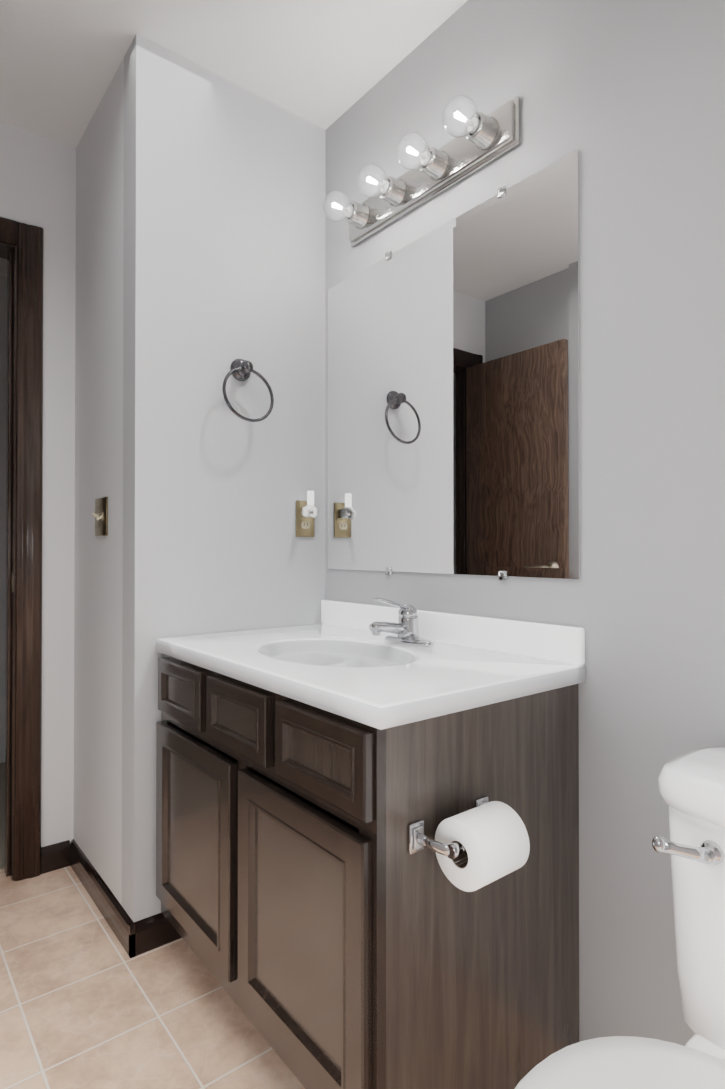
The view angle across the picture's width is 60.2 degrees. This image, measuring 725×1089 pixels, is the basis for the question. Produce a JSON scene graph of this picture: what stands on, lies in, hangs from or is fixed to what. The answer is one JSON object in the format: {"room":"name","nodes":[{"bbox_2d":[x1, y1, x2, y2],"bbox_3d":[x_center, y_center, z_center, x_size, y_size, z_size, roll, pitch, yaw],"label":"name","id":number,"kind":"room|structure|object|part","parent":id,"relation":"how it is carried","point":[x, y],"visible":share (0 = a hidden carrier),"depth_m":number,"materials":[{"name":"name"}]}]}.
{"room":"bathroom","nodes":[
{"label":"bathroom","id":0,"kind":"room"},
{"bbox_2d":[0,275,6,762],"bbox_3d":[-2.078,-0.131,2.976,2.700,2.440,0.100,0,-1,-38],"label":"wall","id":1,"kind":"structure","parent":0,"point":[3,355],"depth_m":3.12,"materials":[{"name":"white paint"}]},
{"bbox_2d":[0,120,75,846],"bbox_3d":[-1.332,-0.139,1.928,1.005,2.440,0.110,0,-1,-38],"label":"wall","id":2,"kind":"structure","parent":0,"point":[37,180],"depth_m":2.10,"materials":[{"name":"white paint"}]},
{"bbox_2d":[0,216,43,880],"bbox_3d":[-1.391,0.018,1.869,0.766,2.126,0.131,0,-1,-38],"label":"door frame","id":3,"kind":"structure","parent":2,"relation":"attached to","point":[21,248],"depth_m":2.04,"materials":[{"name":"brown wood"}]},
{"bbox_2d":[11,573,12,590],"bbox_3d":[-1.138,0.122,2.034,0.001,0.060,0.026,0,-1,-38],"label":"strike plate","id":4,"kind":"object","parent":3,"relation":"attached to","point":[11,581],"depth_m":2.04,"materials":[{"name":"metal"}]},
{"bbox_2d":[53,839,156,957],"bbox_3d":[-0.793,1.039,1.880,0.060,0.082,0.623,0,-1,-38],"label":"baseboard","id":5,"kind":"structure","parent":2,"relation":"attached to","point":[139,937],"depth_m":1.78,"materials":[{"name":"black wood"}]},
{"bbox_2d":[73,58,123,904],"bbox_3d":[-0.794,-0.180,1.959,0.125,2.357,0.510,0,-1,-38],"label":"wall","id":6,"kind":"structure","parent":0,"point":[98,603],"depth_m":1.90,"materials":[{"name":"white paint"}]},
{"bbox_3d":[-0.793,-0.083,1.877,0.024,0.115,0.116,0,-1,-38],"label":"light switch plate","id":7,"kind":"part","parent":6,"relation":"part of","materials":[{"name":"gold metal"}]},
{"bbox_2d":[0,762,304,1088],"bbox_3d":[-0.647,1.099,1.166,2.700,0.052,4.700,0,-1,-38],"label":"floor","id":8,"kind":"structure","parent":0,"point":[87,1001],"depth_m":1.45,"materials":[{"name":"tile"}]},
{"bbox_2d":[156,597,585,1088],"bbox_3d":[-0.019,0.604,1.444,0.572,0.948,1.050,0,-1,-38],"label":"bathroom vanity","id":9,"kind":"object","parent":8,"relation":"on","point":[367,846],"visible":1,"depth_m":1.16,"materials":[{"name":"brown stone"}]},
{"bbox_2d":[369,597,433,646],"bbox_3d":[0.082,0.191,1.577,0.153,0.120,0.172,0,-1,-38],"label":"faucet","id":10,"kind":"object","parent":9,"relation":"on","point":[407,629],"depth_m":1.58,"materials":[{"name":"silver metal"}]},
{"bbox_2d":[515,748,724,1088],"bbox_3d":[0.456,0.702,0.740,0.687,0.741,0.406,0,-1,-38],"label":"toilet","id":11,"kind":"object","parent":8,"relation":"on","point":[691,786],"visible":1,"depth_m":0.89,"materials":[{"name":"white ceramic"}]},
{"bbox_2d":[122,34,324,921],"bbox_3d":[-0.393,-0.139,1.888,0.615,2.440,0.100,0,-1,-38],"label":"wall","id":12,"kind":"structure","parent":0,"point":[224,231],"depth_m":1.79,"materials":[{"name":"grey paint"}]},
{"bbox_2d":[222,359,273,421],"bbox_3d":[-0.340,-0.451,1.825,0.165,0.197,0.068,0,-1,-38],"label":"towel ring","id":13,"kind":"object","parent":12,"relation":"attached to","point":[241,369],"visible":1,"depth_m":1.83,"materials":[{"name":"silver metal"}]},
{"bbox_2d":[296,491,318,536],"bbox_3d":[-0.162,-0.096,1.963,0.070,0.144,0.068,0,-1,-38],"label":"electrical outlet plate","id":14,"kind":"object","parent":12,"relation":"attached to","point":[307,512],"visible":1,"depth_m":1.97,"materials":[{"name":"gold metal"}]},
{"bbox_2d":[0,0,467,275],"bbox_3d":[-0.647,-1.389,1.185,2.700,0.050,4.700,0,-1,-38],"label":"ceiling","id":15,"kind":"structure","parent":0,"point":[324,64],"depth_m":1.71,"materials":[{"name":"white paint"}]},
{"bbox_2d":[325,0,724,1045],"bbox_3d":[0.722,-0.145,1.050,0.112,2.440,2.800,0,-1,-38],"label":"wall","id":16,"kind":"structure","parent":0,"point":[625,98],"depth_m":1.32,"materials":[{"name":"grey paint"}]},
{"bbox_2d":[323,95,519,246],"bbox_3d":[0.105,-0.971,1.633,0.159,0.110,0.630,0,-1,-38],"label":"sconce","id":17,"kind":"object","parent":16,"relation":"attached to","point":[481,141],"visible":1,"depth_m":1.58,"materials":[{"name":"brushed nickel"},{"name":"clear glass"}]},
{"bbox_3d":[0.169,-0.376,1.666,0.011,0.923,0.908,0,-1,-38],"label":"mirror","id":18,"kind":"part","parent":16,"relation":"part of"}
]}

